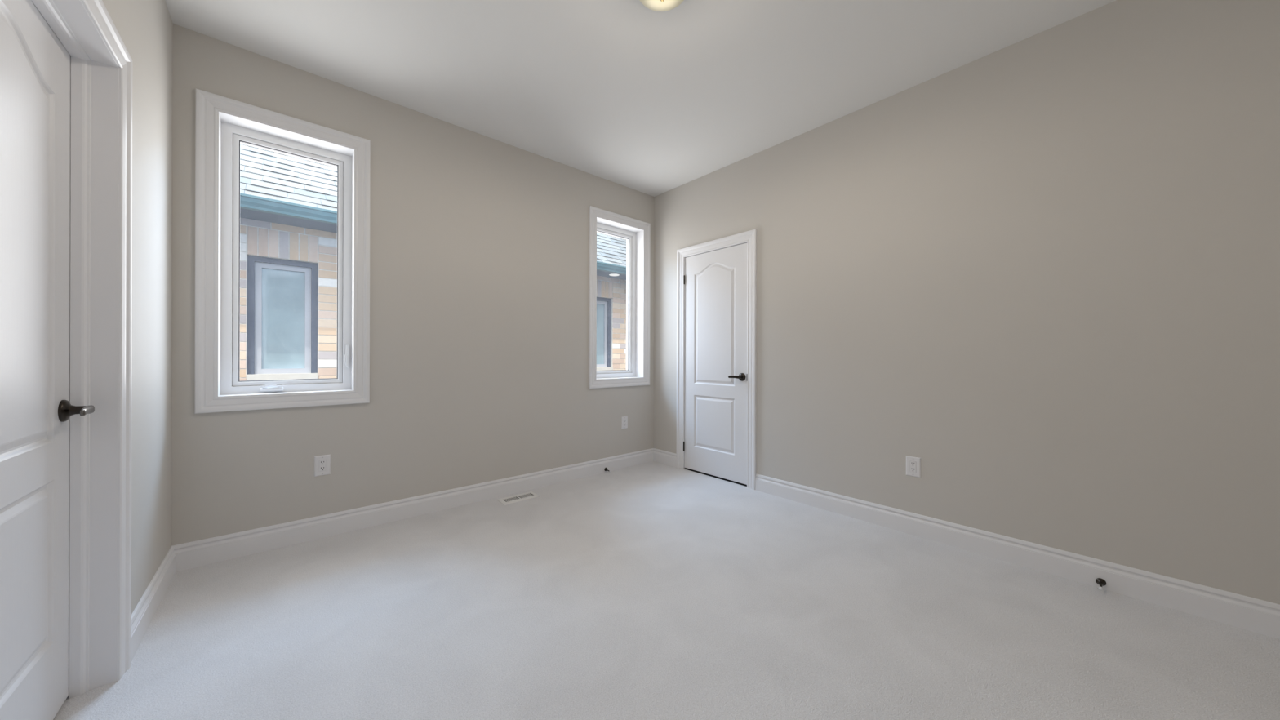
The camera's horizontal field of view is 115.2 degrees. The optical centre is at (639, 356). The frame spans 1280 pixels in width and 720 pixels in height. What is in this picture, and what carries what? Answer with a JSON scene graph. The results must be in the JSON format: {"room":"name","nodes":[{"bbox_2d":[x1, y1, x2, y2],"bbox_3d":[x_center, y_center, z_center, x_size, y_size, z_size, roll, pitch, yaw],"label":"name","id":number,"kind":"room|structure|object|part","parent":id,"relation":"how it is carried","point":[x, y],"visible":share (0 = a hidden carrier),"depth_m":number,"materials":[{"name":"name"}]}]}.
{"room":"empty bedroom","nodes":[
{"label":"empty bedroom","id":0,"kind":"room"},
{"bbox_2d":[102,0,173,615],"bbox_3d":[-1.074,-0.289,0.444,0.200,2.740,4.048,0,0,-41],"label":"wall","id":1,"kind":"structure","parent":0,"point":[145,27],"depth_m":1.70,"materials":[{"name":"beige paint"}]},
{"bbox_2d":[0,0,132,719],"bbox_3d":[-1.516,0.023,0.993,0.176,2.112,0.970,0,0,-41],"label":"door","id":2,"kind":"structure","parent":1,"relation":"in","point":[66,67],"depth_m":1.22,"materials":[{"name":"white wood"}]},
{"bbox_3d":[-1.519,0.062,0.992,0.036,2.035,0.817,0,0,-41],"label":"doorstop moulding","id":3,"kind":"part","parent":2,"relation":"part of","materials":[{"name":"white wood"}]},
{"bbox_3d":[-1.744,0.167,1.252,0.044,0.067,0.067,0,0,-41],"label":"handle","id":4,"kind":"part","parent":2,"relation":"part of","materials":[{"name":"brown metal"}]},
{"bbox_3d":[-1.691,0.167,1.237,0.018,0.025,0.118,0,0,-44],"label":"lever","id":5,"kind":"part","parent":2,"relation":"part of","materials":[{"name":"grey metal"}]},
{"bbox_3d":[-1.458,0.024,1.044,0.020,2.112,0.970,0,0,-41],"label":"casing","id":6,"kind":"part","parent":2,"relation":"part of","materials":[{"name":"white wood"}]},
{"bbox_2d":[130,546,175,662],"bbox_3d":[-2.058,1.013,1.719,0.016,0.129,0.838,0,0,-41],"label":"baseboard","id":7,"kind":"structure","parent":1,"relation":"attached to","point":[143,614],"depth_m":1.66,"materials":[{"name":"white wood"}]},
{"bbox_2d":[171,23,653,546],"bbox_3d":[-1.163,-0.290,3.198,3.810,2.740,0.200,0,0,-41],"label":"wall","id":8,"kind":"structure","parent":0,"point":[479,243],"depth_m":2.78,"materials":[{"name":"beige paint"}]},
{"bbox_2d":[195,88,370,413],"bbox_3d":[-2.055,-0.535,2.394,0.748,1.657,0.216,0,0,-41],"label":"window","id":9,"kind":"structure","parent":8,"relation":"in","point":[223,123],"depth_m":2.27,"materials":[{"name":"white"}]},
{"bbox_3d":[-2.127,0.191,2.343,0.104,0.024,0.034,0,0,-41],"label":"crank handle","id":10,"kind":"part","parent":9,"relation":"part of","materials":[{"name":"white plastic"}]},
{"bbox_3d":[-2.123,0.175,2.346,0.090,0.025,0.014,0,0,-41],"label":"crank arm","id":11,"kind":"part","parent":9,"relation":"part of","materials":[{"name":"white plastic"}]},
{"bbox_3d":[-2.099,-0.535,2.443,0.585,1.494,0.083,0,0,-41],"label":"frame","id":12,"kind":"part","parent":9,"relation":"part of","materials":[{"name":"white plastic"}]},
{"bbox_3d":[-2.099,-0.535,2.444,0.496,1.405,0.061,0,0,-41],"label":"sash","id":13,"kind":"part","parent":9,"relation":"part of","materials":[{"name":"white plastic"}]},
{"bbox_3d":[-1.862,0.001,2.574,0.021,0.140,0.024,0,0,-41],"label":"lock lever","id":14,"kind":"part","parent":9,"relation":"part of","materials":[{"name":"white plastic"}]},
{"bbox_2d":[314,454,330,476],"bbox_3d":[-1.892,0.651,2.419,0.077,0.120,0.008,0,0,-41],"label":"wall outlet","id":15,"kind":"object","parent":8,"relation":"attached to","point":[322,463],"visible":1,"depth_m":2.42,"materials":[{"name":"white plastic"}]},
{"bbox_2d":[319,459,325,471],"bbox_3d":[-1.892,0.651,2.418,0.032,0.065,0.005,0,0,-41],"label":"receptacle","id":16,"kind":"object","parent":15,"relation":"attached to","point":[322,462],"depth_m":2.42,"materials":[{"name":"white plastic"}]},
{"bbox_2d":[172,448,653,571],"bbox_3d":[-1.095,1.016,3.117,3.310,0.129,0.016,0,0,-41],"label":"baseboard","id":17,"kind":"structure","parent":8,"relation":"attached to","point":[196,553],"depth_m":2.58,"materials":[{"name":"white wood"}]},
{"bbox_2d":[588,205,650,388],"bbox_3d":[-0.245,-0.532,3.990,0.742,1.653,0.216,0,0,-41],"label":"window","id":18,"kind":"structure","parent":8,"relation":"in","point":[637,233],"depth_m":4.12,"materials":[{"name":"white"}]},
{"bbox_3d":[-0.289,-0.532,4.041,0.490,1.401,0.061,0,0,-41],"label":"sash","id":19,"kind":"part","parent":18,"relation":"part of","materials":[{"name":"white plastic"}]},
{"bbox_3d":[-0.288,-0.532,4.040,0.580,1.490,0.083,0,0,-41],"label":"frame","id":20,"kind":"part","parent":18,"relation":"part of","materials":[{"name":"white plastic"}]},
{"bbox_2d":[621,416,627,429],"bbox_3d":[-0.148,0.648,3.957,0.077,0.120,0.008,0,0,-41],"label":"wall outlet","id":21,"kind":"object","parent":8,"relation":"attached to","point":[624,419],"visible":1,"depth_m":3.95,"materials":[{"name":"white plastic"}]},
{"bbox_2d":[164,0,1115,196],"bbox_3d":[0.180,-1.731,1.680,3.810,0.150,4.248,0,0,-41],"label":"ceiling","id":22,"kind":"structure","parent":0,"point":[628,93],"depth_m":2.25,"materials":[{"name":"white paint"}]},
{"bbox_2d":[639,0,684,11],"bbox_3d":[0.097,-1.594,1.755,0.244,0.124,0.244,0,0,-41],"label":"ceiling lamp","id":23,"kind":"object","parent":22,"relation":"attached to","point":[655,5],"visible":1,"depth_m":1.80,"materials":[{"name":"white glass"}]},
{"bbox_2d":[53,461,1279,719],"bbox_3d":[0.172,1.144,1.680,3.810,0.120,4.248,0,0,-41],"label":"floor","id":24,"kind":"structure","parent":0,"point":[652,590],"depth_m":1.60,"materials":[{"name":"white carpet"}]},
{"bbox_2d":[497,491,539,505],"bbox_3d":[-0.923,1.078,3.091,0.280,0.006,0.138,0,0,-41],"label":"floor vent","id":25,"kind":"object","parent":24,"relation":"in","point":[530,495],"visible":1,"depth_m":3.08,"materials":[{"name":"white metal"}]},
{"bbox_2d":[653,0,1279,604],"bbox_3d":[1.558,-0.282,2.766,0.200,2.740,4.048,0,0,-41],"label":"wall","id":26,"kind":"structure","parent":0,"point":[1041,271],"depth_m":2.05,"materials":[{"name":"beige paint"}]},
{"bbox_2d":[653,448,676,467],"bbox_3d":[0.248,1.020,4.085,0.016,0.129,0.341,0,0,-41],"label":"baseboard","id":27,"kind":"structure","parent":26,"relation":"attached to","point":[661,456],"depth_m":4.07,"materials":[{"name":"white wood"}]},
{"bbox_2d":[676,228,756,489],"bbox_3d":[0.687,0.026,3.657,0.177,2.118,0.875,0,0,-41],"label":"door","id":28,"kind":"structure","parent":26,"relation":"in","point":[717,279],"depth_m":3.60,"materials":[{"name":"white wood"}]},
{"bbox_3d":[0.796,0.175,3.416,0.018,0.025,0.118,0,0,-44],"label":"lever","id":29,"kind":"part","parent":28,"relation":"part of","materials":[{"name":"brown metal"}]},
{"bbox_3d":[0.845,0.175,3.399,0.036,0.067,0.067,0,0,-41],"label":"handle","id":30,"kind":"part","parent":28,"relation":"part of","materials":[{"name":"brown metal"}]},
{"bbox_2d":[906,455,920,477],"bbox_3d":[1.669,0.675,2.480,0.008,0.120,0.077,0,0,-41],"label":"wall outlet","id":31,"kind":"object","parent":26,"relation":"attached to","point":[913,464],"visible":1,"depth_m":2.48,"materials":[{"name":"white plastic"}]},
{"bbox_2d":[910,460,915,472],"bbox_3d":[1.669,0.675,2.480,0.005,0.065,0.032,0,0,-41],"label":"receptacle","id":32,"kind":"object","parent":31,"relation":"attached to","point":[913,463],"depth_m":2.48,"materials":[{"name":"white plastic"}]},
{"bbox_2d":[755,473,1279,639],"bbox_3d":[1.811,1.024,2.312,0.016,0.129,2.630,0,0,-41],"label":"baseboard","id":33,"kind":"structure","parent":26,"relation":"attached to","point":[1242,611],"depth_m":2.00,"materials":[{"name":"white wood"}]},
{"bbox_2d":[1095,577,1106,591],"bbox_3d":[2.133,1.058,1.879,0.081,0.033,0.033,0,0,-41],"label":"door stop","id":34,"kind":"object","parent":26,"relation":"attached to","point":[1101,582],"visible":1,"depth_m":1.89,"materials":[{"name":"brown metal"}]},
{"label":"outside","id":35,"kind":"structure","parent":0,"visible":0},
{"bbox_3d":[-3.505,4.174,8.498,22.000,0.200,10.632,0,0,-41],"label":"ground","id":36,"kind":"structure","parent":35,"visible":0},
{"bbox_2d":[240,143,626,380],"bbox_3d":[-2.466,0.099,6.576,11.000,7.957,2.925,0,0,-41],"label":"house","id":37,"kind":"structure","parent":36,"relation":"on","point":[288,204],"depth_m":4.30,"materials":[{"name":"beige brick"}]},
{"bbox_3d":[-3.721,0.234,4.239,0.549,0.100,0.120,0,0,-41],"label":"window sill","id":38,"kind":"part","parent":37,"relation":"part of","materials":[{"name":"stone"}]},
{"bbox_3d":[-3.767,-0.388,4.293,0.447,1.142,0.055,0,0,-41],"label":"window sash","id":39,"kind":"part","parent":37,"relation":"part of","materials":[{"name":"grey plastic"}]},
{"bbox_3d":[-0.763,-0.380,6.942,0.461,1.142,0.055,0,0,-41],"label":"window sash","id":40,"kind":"part","parent":37,"relation":"part of","materials":[{"name":"grey plastic"}]},
{"bbox_3d":[-0.717,0.242,6.888,0.563,0.100,0.120,0,0,-41],"label":"window sill","id":41,"kind":"part","parent":37,"relation":"part of","materials":[{"name":"stone"}]},
{"bbox_2d":[608,273,619,275],"bbox_3d":[-0.429,-1.352,6.765,0.170,0.008,0.170,0,0,-41],"label":"soffit light","id":42,"kind":"object","parent":37,"relation":"on","point":[610,274],"depth_m":6.72,"materials":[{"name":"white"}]}
]}

